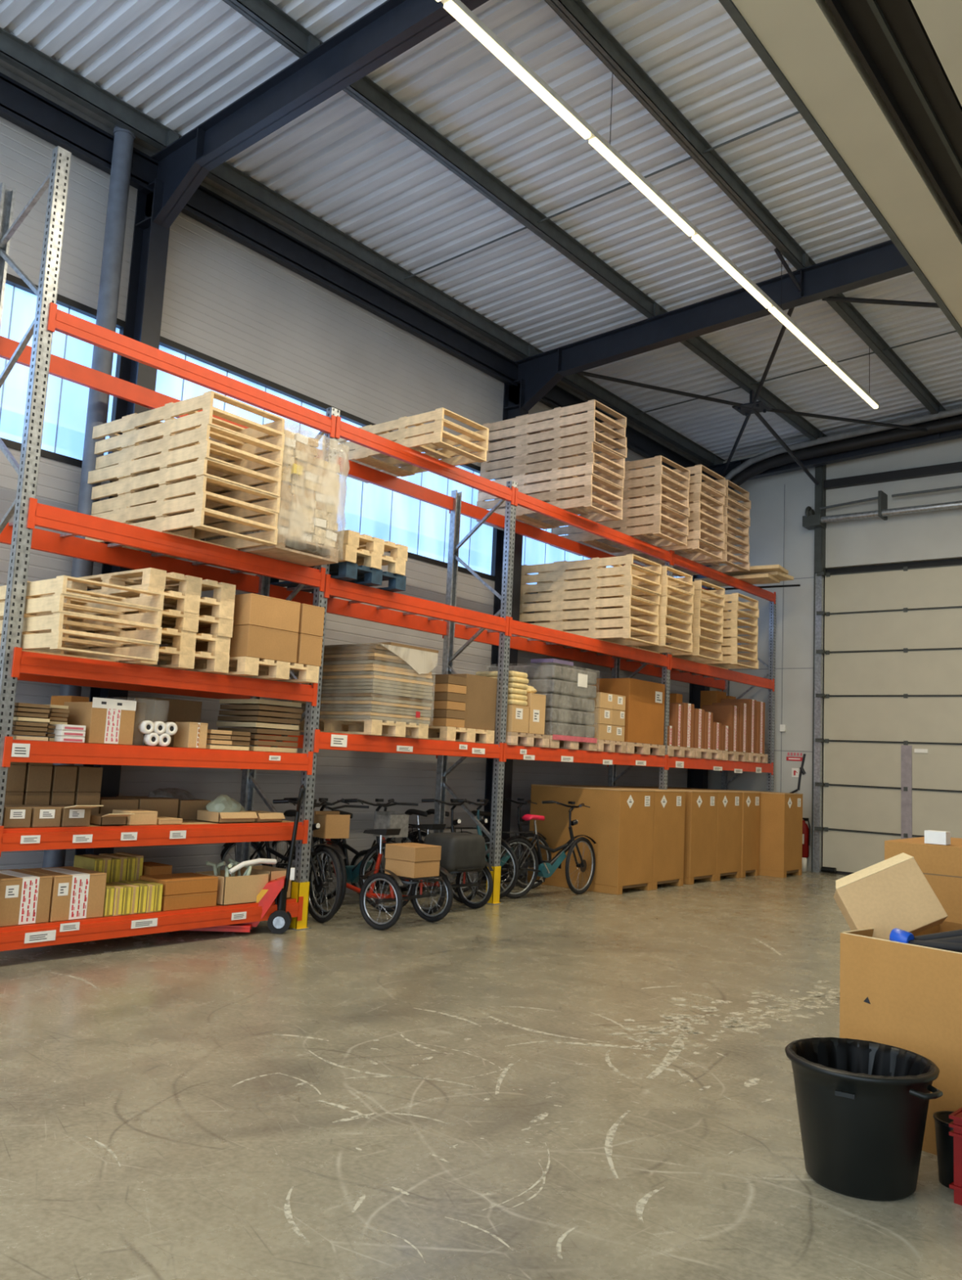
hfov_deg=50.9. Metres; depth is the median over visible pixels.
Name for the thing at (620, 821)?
carton
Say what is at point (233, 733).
stack
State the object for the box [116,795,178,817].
cardboard box
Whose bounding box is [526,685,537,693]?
plastic bag
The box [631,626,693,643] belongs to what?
pallet
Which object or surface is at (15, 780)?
cardboard box
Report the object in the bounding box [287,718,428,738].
pallet
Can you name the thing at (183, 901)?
cardboard box
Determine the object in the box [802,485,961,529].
shaft
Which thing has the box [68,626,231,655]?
pallet
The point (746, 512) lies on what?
pallet
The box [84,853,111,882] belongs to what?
pack
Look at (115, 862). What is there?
pack
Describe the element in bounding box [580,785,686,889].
carton
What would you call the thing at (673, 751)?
pallet
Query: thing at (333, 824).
cardboard box
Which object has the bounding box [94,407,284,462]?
pallet
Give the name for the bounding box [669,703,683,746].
cardboard box
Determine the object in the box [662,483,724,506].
pallet
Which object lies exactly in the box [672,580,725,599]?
pallet
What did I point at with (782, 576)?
board
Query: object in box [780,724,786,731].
junction box
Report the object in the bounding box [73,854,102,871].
pack
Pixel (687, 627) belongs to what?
pallet
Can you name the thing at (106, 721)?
cardboard box
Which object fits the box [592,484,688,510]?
pallet
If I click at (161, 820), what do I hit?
cardboard box
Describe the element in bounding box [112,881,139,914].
pack
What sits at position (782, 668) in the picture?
trim
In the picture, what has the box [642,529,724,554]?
pallet
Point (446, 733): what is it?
pallet
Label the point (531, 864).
bicycle
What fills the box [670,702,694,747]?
cardboard box
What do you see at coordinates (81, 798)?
cardboard box
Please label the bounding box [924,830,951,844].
box
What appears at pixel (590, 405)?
pallet
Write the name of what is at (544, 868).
bicycle
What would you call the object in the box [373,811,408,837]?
basket
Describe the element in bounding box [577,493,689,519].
pallet
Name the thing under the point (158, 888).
pack
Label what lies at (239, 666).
pallet
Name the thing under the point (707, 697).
cardboard box
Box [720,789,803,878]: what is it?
carton
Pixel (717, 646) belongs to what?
pallet
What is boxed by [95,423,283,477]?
pallet
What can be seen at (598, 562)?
pallet
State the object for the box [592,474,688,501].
pallet
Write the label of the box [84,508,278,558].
pallet
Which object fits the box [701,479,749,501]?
pallet
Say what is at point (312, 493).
load
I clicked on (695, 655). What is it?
pallet
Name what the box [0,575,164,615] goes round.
pallet
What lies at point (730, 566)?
pallet
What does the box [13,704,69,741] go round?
stack
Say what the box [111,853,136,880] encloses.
pack
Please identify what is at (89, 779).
cardboard box
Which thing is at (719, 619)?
pallet
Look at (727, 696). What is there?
cardboard box
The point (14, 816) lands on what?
cardboard box
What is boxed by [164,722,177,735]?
paper roll
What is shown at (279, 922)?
truck
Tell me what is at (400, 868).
cardboard box
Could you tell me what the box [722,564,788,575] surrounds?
board
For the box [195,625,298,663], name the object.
cardboard box
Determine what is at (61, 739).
cardboard box
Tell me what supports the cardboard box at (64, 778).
on the cardboard box at (55, 797)
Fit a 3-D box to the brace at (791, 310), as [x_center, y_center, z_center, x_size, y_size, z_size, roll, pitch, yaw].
[3.794,-3.669,13.195,0.056,0.176,3.287,2,-7,7]
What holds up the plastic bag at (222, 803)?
on the rack
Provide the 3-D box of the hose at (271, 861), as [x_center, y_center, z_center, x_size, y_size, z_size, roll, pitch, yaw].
[-1.923,1.904,8.517,0.056,0.122,0.463,-3,-9,42]
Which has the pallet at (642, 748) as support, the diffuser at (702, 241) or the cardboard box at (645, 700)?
the cardboard box at (645, 700)
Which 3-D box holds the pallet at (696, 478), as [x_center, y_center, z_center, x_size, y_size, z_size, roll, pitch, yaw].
[2.678,-2.201,15.101,1.740,0.132,0.800,-3,-9,39]
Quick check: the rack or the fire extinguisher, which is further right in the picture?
the fire extinguisher
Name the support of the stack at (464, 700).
on the pallet at (446, 733)
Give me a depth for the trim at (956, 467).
16.43 m
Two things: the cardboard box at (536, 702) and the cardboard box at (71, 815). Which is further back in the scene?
the cardboard box at (536, 702)
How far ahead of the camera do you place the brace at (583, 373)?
14.23 m
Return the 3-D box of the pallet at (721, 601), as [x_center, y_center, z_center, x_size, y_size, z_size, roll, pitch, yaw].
[2.650,-0.563,15.007,1.740,0.132,0.760,-3,-9,40]
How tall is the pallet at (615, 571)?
0.132 m
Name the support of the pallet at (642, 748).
on the rack
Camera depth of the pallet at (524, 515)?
12.78 m
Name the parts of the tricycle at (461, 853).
frame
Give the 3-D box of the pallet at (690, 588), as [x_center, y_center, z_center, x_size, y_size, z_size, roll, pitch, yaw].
[2.011,-0.700,14.119,1.740,0.132,0.780,-3,-9,39]
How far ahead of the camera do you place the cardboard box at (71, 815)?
7.27 m
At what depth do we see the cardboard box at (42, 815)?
7.11 m
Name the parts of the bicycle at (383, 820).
frame, motor, fork leg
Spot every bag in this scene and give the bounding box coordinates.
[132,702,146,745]
[147,787,195,799]
[205,794,244,812]
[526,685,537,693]
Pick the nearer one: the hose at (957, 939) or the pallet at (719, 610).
the hose at (957, 939)
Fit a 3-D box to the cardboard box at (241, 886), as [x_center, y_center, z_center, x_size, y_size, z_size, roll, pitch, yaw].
[-2.105,2.034,8.538,0.400,0.328,0.460,-3,-9,39]
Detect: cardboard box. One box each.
[0,869,53,926]
[2,804,31,827]
[4,791,23,804]
[5,764,26,791]
[10,761,26,764]
[14,804,61,826]
[20,866,106,921]
[22,791,49,804]
[23,764,53,791]
[26,762,53,765]
[44,804,103,826]
[47,729,85,737]
[48,724,85,731]
[48,735,84,742]
[48,791,75,805]
[49,695,88,721]
[50,764,77,791]
[58,764,102,791]
[62,697,136,745]
[73,791,100,813]
[89,813,134,825]
[98,796,138,813]
[112,808,157,825]
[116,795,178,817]
[134,697,202,746]
[139,872,217,895]
[142,862,172,875]
[156,816,182,824]
[160,891,217,911]
[173,721,208,748]
[177,799,210,819]
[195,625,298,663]
[195,857,269,905]
[196,809,257,822]
[198,593,300,632]
[240,865,292,898]
[244,810,285,822]
[295,633,323,666]
[297,603,324,636]
[312,810,350,838]
[385,842,441,862]
[385,858,439,878]
[506,704,529,733]
[524,693,546,734]
[581,724,612,740]
[586,692,613,709]
[587,707,613,724]
[591,678,665,745]
[612,709,625,726]
[612,725,625,742]
[613,693,626,711]
[666,725,674,746]
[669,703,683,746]
[670,693,683,702]
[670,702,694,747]
[693,708,704,748]
[700,690,726,709]
[702,705,739,751]
[703,711,713,749]
[712,702,749,752]
[712,722,721,750]
[720,725,731,751]
[721,698,756,753]
[726,695,736,698]
[755,701,765,754]
[834,853,948,940]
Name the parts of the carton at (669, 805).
lid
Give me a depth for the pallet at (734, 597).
15.30 m
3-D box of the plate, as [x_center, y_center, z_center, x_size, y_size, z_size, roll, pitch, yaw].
[3.977,-3.506,14.820,0.440,0.320,0.400,-3,-9,39]
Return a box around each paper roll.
[138,720,154,733]
[143,732,159,746]
[152,721,166,734]
[156,733,170,746]
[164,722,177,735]
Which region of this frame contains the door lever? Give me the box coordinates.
[790,753,806,793]
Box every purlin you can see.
[0,26,725,466]
[222,0,826,440]
[544,0,946,414]
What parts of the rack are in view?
post, post, shelf panel, shelf panel, post, post guard, foot plate, post, post, post guard, post, post, post, post, post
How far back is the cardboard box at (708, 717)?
15.10 m
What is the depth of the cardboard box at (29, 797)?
7.40 m
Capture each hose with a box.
[228,857,276,874]
[908,939,961,952]
[914,928,961,940]
[927,935,961,942]
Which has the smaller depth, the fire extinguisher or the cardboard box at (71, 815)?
the cardboard box at (71, 815)
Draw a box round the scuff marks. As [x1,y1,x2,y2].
[51,937,839,1262]
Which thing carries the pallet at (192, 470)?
on the pallet at (190, 487)
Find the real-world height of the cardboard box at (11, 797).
0.226 m
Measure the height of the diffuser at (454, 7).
0.040 m
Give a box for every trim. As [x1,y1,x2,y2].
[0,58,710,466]
[730,484,814,792]
[824,461,961,489]
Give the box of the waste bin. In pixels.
[785,1037,943,1200]
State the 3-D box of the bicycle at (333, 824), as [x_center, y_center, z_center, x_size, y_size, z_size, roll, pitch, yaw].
[-1.764,2.092,9.935,1.517,1.100,0.649,-2,-8,32]
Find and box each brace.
[575,371,751,408]
[721,408,752,475]
[751,306,795,408]
[751,408,819,484]
[754,408,928,431]
[774,248,803,291]
[822,296,939,307]
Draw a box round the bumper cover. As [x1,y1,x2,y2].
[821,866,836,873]
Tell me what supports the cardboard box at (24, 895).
on the rack
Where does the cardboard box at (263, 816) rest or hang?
on the rack
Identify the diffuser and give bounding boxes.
[443,0,591,139]
[588,137,694,236]
[691,234,772,308]
[768,306,831,364]
[827,362,879,408]
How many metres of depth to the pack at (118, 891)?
7.50 m
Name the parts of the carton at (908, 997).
blue cap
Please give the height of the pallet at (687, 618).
0.132 m
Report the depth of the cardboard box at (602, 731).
12.79 m
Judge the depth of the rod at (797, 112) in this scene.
10.16 m
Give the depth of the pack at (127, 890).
7.55 m
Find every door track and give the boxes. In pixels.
[724,406,961,490]
[811,464,826,872]
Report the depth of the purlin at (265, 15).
10.02 m
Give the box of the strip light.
[435,0,879,408]
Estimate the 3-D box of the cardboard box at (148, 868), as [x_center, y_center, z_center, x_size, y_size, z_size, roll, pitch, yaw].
[-2.715,1.987,8.274,0.301,0.299,0.202,-3,-9,39]
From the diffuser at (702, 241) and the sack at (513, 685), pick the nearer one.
the diffuser at (702, 241)
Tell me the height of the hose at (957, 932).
0.167 m
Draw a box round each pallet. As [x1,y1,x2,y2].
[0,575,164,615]
[0,593,161,631]
[0,612,162,648]
[0,630,159,662]
[66,567,235,602]
[67,608,233,637]
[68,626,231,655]
[80,586,235,619]
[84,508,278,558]
[87,440,282,493]
[88,644,230,673]
[91,457,280,508]
[91,475,280,531]
[91,491,278,540]
[92,390,284,449]
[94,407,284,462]
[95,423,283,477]
[159,656,319,683]
[270,561,406,597]
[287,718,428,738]
[322,407,488,452]
[322,419,488,471]
[333,529,408,561]
[333,544,405,575]
[337,430,487,483]
[405,725,494,743]
[436,731,549,747]
[476,484,622,514]
[476,495,622,531]
[477,474,623,507]
[478,462,624,494]
[480,441,625,479]
[480,452,625,484]
[482,431,627,471]
[483,399,626,439]
[487,420,626,459]
[488,409,626,449]
[517,735,597,751]
[519,606,658,625]
[520,564,660,587]
[520,574,661,597]
[520,585,660,607]
[520,595,658,615]
[520,627,658,646]
[521,554,662,577]
[531,617,659,635]
[549,523,687,555]
[551,513,688,540]
[557,503,688,528]
[560,455,690,483]
[560,739,626,752]
[574,635,693,653]
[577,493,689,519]
[578,742,665,755]
[592,464,689,492]
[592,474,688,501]
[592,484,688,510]
[603,595,693,614]
[603,605,693,623]
[603,615,692,633]
[604,585,693,606]
[605,575,694,596]
[607,539,722,565]
[608,645,723,662]
[629,473,726,498]
[631,464,725,489]
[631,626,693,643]
[634,745,695,757]
[637,565,693,586]
[638,617,723,634]
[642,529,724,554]
[642,654,759,669]
[643,552,750,577]
[660,520,725,542]
[661,502,723,523]
[661,511,724,532]
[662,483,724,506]
[662,492,724,515]
[671,608,724,625]
[671,626,723,643]
[671,636,721,652]
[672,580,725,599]
[672,589,725,607]
[672,599,723,616]
[676,543,749,565]
[689,747,722,759]
[692,610,758,626]
[699,637,758,651]
[699,645,758,660]
[700,488,751,510]
[700,497,750,519]
[700,506,751,527]
[700,619,758,635]
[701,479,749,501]
[701,601,759,617]
[701,628,758,643]
[703,592,759,609]
[709,515,749,536]
[709,524,749,545]
[709,533,750,554]
[712,750,748,761]
[746,752,768,763]
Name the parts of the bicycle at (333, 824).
frame, motor, fork leg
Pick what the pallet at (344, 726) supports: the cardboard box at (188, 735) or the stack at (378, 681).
the stack at (378, 681)
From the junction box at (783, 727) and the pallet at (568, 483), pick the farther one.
the junction box at (783, 727)
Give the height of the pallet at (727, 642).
0.132 m
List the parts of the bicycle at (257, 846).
frame, fork leg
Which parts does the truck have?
handle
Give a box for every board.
[694,573,780,587]
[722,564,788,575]
[730,571,794,581]
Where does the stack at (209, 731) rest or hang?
on the rack
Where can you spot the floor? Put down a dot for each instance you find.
(144, 1063)
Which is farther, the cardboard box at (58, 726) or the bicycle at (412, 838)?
the bicycle at (412, 838)
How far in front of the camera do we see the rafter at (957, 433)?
16.66 m
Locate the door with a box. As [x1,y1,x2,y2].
[822,558,961,875]
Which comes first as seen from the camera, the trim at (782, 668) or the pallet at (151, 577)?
the pallet at (151, 577)
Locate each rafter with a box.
[145,0,488,229]
[508,240,913,411]
[705,413,961,481]
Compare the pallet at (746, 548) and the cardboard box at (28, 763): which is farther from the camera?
the pallet at (746, 548)
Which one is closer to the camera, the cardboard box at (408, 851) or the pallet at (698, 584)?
the cardboard box at (408, 851)
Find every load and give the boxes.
[187,428,350,573]
[488,658,597,742]
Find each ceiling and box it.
[0,0,961,460]
[911,0,961,106]
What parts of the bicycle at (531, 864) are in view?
motor, frame, fork leg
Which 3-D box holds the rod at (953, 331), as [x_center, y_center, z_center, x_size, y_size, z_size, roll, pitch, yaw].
[8.027,-4.229,11.674,14.701,0.828,0.022,-3,-9,39]
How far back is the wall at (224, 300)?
10.56 m
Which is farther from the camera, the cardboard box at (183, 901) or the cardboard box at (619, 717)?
the cardboard box at (619, 717)
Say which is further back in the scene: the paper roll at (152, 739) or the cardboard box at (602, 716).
the cardboard box at (602, 716)
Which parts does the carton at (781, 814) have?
lid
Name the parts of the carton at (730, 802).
lid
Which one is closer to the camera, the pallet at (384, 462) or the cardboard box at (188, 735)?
the cardboard box at (188, 735)
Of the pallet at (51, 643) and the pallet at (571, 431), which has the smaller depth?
the pallet at (51, 643)
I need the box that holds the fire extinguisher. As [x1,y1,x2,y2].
[802,817,810,857]
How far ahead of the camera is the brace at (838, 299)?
11.47 m
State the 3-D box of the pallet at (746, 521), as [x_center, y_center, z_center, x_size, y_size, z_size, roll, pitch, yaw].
[3.232,-1.831,15.854,1.740,0.132,0.820,-3,-9,40]
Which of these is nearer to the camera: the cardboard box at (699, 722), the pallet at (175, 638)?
the pallet at (175, 638)
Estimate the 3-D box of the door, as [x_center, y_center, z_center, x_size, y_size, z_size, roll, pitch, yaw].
[7.734,1.203,15.273,5.240,5.050,0.205,-3,-9,39]
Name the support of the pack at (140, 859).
on the rack
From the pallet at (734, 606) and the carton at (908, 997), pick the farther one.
the pallet at (734, 606)
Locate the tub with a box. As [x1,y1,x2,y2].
[933,1111,955,1189]
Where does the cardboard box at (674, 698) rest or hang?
on the pallet at (703, 753)
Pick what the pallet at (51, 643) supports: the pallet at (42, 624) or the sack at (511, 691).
the pallet at (42, 624)
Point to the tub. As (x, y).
(944, 1142)
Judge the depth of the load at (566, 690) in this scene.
12.21 m
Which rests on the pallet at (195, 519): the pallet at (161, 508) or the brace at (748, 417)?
the pallet at (161, 508)
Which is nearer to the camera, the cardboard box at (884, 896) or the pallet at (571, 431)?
the cardboard box at (884, 896)
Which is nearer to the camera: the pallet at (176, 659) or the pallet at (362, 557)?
the pallet at (176, 659)
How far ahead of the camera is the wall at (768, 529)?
17.40 m
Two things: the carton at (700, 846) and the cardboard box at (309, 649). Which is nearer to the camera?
the cardboard box at (309, 649)
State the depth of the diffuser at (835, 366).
12.84 m
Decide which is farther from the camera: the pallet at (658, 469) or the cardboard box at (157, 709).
the pallet at (658, 469)
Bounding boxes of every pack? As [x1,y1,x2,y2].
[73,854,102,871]
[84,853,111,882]
[98,853,127,880]
[100,855,119,882]
[102,884,115,916]
[106,882,132,915]
[106,884,124,915]
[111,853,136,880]
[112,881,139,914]
[115,852,143,879]
[118,880,147,913]
[130,880,155,912]
[133,880,163,912]
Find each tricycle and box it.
[310,804,453,930]
[350,802,493,914]
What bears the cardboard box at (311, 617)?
on the cardboard box at (309, 649)
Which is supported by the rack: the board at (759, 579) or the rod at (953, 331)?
the board at (759, 579)
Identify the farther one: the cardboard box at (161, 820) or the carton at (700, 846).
the carton at (700, 846)
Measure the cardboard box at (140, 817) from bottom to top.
0.101 m
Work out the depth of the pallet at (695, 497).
14.53 m
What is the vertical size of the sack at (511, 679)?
0.062 m
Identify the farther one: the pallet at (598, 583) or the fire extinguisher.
the fire extinguisher
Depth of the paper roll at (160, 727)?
7.83 m
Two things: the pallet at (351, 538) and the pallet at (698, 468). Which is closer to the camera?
the pallet at (351, 538)
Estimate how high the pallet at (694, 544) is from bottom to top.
0.132 m
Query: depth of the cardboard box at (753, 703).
16.38 m
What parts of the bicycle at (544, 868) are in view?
seat post, frame, motor, fork leg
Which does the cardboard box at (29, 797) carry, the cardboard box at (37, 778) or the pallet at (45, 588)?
the cardboard box at (37, 778)
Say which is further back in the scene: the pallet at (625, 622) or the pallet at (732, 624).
the pallet at (732, 624)
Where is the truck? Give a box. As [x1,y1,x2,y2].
[166,784,305,933]
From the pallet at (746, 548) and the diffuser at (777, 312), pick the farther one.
the pallet at (746, 548)
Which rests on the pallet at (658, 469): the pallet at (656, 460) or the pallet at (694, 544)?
the pallet at (656, 460)
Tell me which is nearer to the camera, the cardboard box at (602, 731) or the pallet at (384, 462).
the pallet at (384, 462)
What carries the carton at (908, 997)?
on the floor
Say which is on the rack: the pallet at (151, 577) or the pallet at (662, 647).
the pallet at (662, 647)
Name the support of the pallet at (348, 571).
on the rack
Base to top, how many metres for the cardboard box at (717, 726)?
0.412 m
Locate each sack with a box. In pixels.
[475,671,528,678]
[488,676,528,684]
[496,693,527,700]
[507,687,527,694]
[507,698,528,706]
[508,682,528,689]
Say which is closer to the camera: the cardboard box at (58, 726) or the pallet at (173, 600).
the cardboard box at (58, 726)
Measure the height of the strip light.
0.924 m
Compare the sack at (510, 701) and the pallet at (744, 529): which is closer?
the sack at (510, 701)
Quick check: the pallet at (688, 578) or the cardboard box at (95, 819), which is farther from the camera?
the pallet at (688, 578)
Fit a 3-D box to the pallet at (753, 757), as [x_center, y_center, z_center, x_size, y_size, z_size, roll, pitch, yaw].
[4.065,1.946,16.840,1.200,0.144,0.701,-3,-9,39]
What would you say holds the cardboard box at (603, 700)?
on the cardboard box at (602, 716)
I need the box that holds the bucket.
[802,857,807,871]
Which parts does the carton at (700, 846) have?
lid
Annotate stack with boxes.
[11,702,50,741]
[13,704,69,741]
[205,729,231,749]
[207,731,250,750]
[214,698,302,752]
[291,642,439,724]
[426,673,497,730]
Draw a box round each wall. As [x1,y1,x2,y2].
[0,116,655,481]
[0,447,689,893]
[707,451,815,871]
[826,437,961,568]
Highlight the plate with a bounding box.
[732,389,772,416]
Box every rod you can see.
[404,111,799,279]
[635,330,957,414]
[706,584,800,590]
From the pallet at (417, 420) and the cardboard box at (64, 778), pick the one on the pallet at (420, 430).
the pallet at (417, 420)
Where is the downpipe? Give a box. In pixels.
[42,124,135,867]
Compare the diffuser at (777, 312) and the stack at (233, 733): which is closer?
the stack at (233, 733)
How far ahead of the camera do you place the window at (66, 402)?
8.83 m
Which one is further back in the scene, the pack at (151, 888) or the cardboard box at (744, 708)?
the cardboard box at (744, 708)
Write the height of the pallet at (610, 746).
0.144 m
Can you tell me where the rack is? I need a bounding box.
[0,146,776,951]
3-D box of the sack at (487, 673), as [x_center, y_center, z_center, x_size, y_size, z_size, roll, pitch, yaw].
[0.238,0.404,11.655,0.550,0.062,0.300,-3,-9,39]
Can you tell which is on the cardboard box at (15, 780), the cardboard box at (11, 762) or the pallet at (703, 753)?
the cardboard box at (11, 762)
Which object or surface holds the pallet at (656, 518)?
on the pallet at (588, 539)
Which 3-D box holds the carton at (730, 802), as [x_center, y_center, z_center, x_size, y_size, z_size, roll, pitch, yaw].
[3.101,2.873,15.152,1.358,1.262,0.816,-3,-9,39]
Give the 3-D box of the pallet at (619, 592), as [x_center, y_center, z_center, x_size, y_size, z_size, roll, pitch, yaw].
[1.421,-0.541,13.450,1.740,0.132,0.760,-3,-9,38]
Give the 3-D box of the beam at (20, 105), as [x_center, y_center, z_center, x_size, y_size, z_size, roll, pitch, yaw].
[-2.834,-4.290,9.866,0.150,0.320,22.670,-3,-9,39]
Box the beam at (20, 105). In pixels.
[0,71,705,481]
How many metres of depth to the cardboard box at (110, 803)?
7.97 m
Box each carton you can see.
[527,784,655,894]
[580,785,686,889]
[616,786,718,884]
[638,786,742,880]
[668,786,760,877]
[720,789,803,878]
[840,920,961,1155]
[884,836,961,923]
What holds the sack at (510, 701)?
on the cardboard box at (517, 717)
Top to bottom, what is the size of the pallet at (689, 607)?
0.132 m
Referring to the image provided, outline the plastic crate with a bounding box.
[949,1107,961,1205]
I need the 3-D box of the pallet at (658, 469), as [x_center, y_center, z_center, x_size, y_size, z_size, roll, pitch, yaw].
[1.967,-2.185,14.284,1.740,0.132,0.820,-3,-9,38]
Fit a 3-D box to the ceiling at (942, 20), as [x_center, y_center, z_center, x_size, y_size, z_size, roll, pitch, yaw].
[2.662,-2.543,3.113,2.535,0.100,10.500,-3,-9,39]
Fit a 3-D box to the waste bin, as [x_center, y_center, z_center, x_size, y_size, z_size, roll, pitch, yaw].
[1.470,1.851,3.917,0.563,0.462,0.563,0,-7,20]
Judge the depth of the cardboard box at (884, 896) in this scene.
4.84 m
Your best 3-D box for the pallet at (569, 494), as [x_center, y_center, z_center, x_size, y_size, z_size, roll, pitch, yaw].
[0.864,-1.727,12.958,1.740,0.132,0.760,-2,-9,37]
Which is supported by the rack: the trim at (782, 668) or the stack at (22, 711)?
the stack at (22, 711)
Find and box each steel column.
[74,177,169,855]
[481,377,528,882]
[687,564,712,788]
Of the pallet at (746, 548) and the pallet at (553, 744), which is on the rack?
the pallet at (553, 744)
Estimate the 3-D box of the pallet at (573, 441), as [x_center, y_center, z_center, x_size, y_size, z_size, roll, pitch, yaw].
[0.937,-2.383,13.050,1.740,0.132,0.760,-3,-9,39]
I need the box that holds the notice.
[786,752,803,760]
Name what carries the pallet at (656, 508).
on the pallet at (656, 518)
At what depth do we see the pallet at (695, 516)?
14.52 m
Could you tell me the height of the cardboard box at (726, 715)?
0.713 m
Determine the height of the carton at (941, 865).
1.182 m
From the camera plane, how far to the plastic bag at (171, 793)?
8.58 m
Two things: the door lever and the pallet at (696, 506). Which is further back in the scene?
the door lever
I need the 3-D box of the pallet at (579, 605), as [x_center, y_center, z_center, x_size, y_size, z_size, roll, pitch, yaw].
[1.401,-0.410,13.429,1.740,0.132,0.760,-3,-9,38]
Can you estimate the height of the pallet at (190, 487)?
0.132 m
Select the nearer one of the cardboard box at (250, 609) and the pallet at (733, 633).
the cardboard box at (250, 609)
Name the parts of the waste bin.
handle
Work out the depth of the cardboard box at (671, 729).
14.21 m
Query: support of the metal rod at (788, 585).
on the rack
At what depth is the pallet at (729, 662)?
15.33 m
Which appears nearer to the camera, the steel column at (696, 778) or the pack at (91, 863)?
the pack at (91, 863)
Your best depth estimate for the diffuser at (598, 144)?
8.66 m
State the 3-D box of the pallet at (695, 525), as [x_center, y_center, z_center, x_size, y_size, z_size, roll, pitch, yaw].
[2.642,-1.532,15.014,1.740,0.132,0.800,-3,-9,39]
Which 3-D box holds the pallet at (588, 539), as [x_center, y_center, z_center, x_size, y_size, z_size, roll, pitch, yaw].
[1.916,-1.394,14.193,1.740,0.132,0.820,-2,-9,37]
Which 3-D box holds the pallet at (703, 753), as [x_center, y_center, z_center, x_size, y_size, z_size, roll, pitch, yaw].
[2.943,1.725,15.446,1.200,0.144,0.853,-3,-9,39]
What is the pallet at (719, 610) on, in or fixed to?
on the pallet at (719, 619)
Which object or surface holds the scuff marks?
on the floor
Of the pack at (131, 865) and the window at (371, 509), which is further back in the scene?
the window at (371, 509)
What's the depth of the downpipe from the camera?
8.88 m
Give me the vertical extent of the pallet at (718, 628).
0.132 m
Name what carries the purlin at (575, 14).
attached to the rafter at (541, 372)
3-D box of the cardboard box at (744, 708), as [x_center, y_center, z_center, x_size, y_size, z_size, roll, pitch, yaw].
[4.007,1.407,16.244,0.502,0.775,0.290,-3,-9,39]
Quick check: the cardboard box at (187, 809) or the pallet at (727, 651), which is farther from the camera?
the pallet at (727, 651)
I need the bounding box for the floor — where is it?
[0,871,961,1279]
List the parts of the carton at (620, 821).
lid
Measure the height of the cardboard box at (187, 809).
0.163 m
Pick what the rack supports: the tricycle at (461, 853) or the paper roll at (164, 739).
the paper roll at (164, 739)
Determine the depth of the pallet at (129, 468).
8.22 m
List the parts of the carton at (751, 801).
lid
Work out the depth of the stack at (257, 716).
8.89 m
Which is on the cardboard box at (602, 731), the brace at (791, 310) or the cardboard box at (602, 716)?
the cardboard box at (602, 716)
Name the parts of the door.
hinge rail, hinge rail, hinge rail, hinge rail, hinge rail, hinge rail, hinge rail, pass door post, pass door handle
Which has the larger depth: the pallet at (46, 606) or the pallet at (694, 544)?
the pallet at (694, 544)
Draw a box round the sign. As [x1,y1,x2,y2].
[791,768,799,777]
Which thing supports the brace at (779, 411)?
attached to the plate
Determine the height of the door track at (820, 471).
6.900 m
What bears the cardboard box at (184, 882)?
on the cardboard box at (183, 901)
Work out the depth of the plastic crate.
3.73 m
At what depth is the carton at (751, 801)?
15.26 m
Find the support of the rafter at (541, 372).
attached to the wall
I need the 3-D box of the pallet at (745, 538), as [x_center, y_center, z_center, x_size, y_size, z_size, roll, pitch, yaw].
[3.200,-1.559,15.799,1.740,0.132,0.820,-3,-9,38]
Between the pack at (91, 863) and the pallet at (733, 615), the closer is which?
the pack at (91, 863)
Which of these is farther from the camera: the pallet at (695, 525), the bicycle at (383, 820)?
the pallet at (695, 525)
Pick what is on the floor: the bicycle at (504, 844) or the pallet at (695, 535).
the bicycle at (504, 844)
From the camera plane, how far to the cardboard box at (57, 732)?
7.26 m
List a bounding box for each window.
[0,272,125,467]
[155,335,498,581]
[521,514,684,592]
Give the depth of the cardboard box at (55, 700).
7.72 m
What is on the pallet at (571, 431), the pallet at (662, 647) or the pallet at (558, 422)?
the pallet at (558, 422)
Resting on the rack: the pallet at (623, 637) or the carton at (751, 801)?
the pallet at (623, 637)
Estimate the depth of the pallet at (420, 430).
10.38 m
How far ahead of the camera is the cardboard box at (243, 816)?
8.39 m
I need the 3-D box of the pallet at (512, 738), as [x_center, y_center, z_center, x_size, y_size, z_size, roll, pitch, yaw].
[0.097,1.163,11.912,1.200,0.144,0.748,-3,-9,39]
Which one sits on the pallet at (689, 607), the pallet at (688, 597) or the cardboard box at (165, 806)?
the pallet at (688, 597)
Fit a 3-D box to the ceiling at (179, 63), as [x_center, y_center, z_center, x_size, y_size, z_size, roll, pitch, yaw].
[2.908,-5.405,5.488,14.900,1.020,22.775,-3,-9,39]
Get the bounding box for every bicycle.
[221,799,346,922]
[271,797,350,915]
[312,798,413,911]
[386,798,482,902]
[401,799,519,898]
[445,797,551,892]
[500,800,596,898]
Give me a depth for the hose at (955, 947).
4.30 m

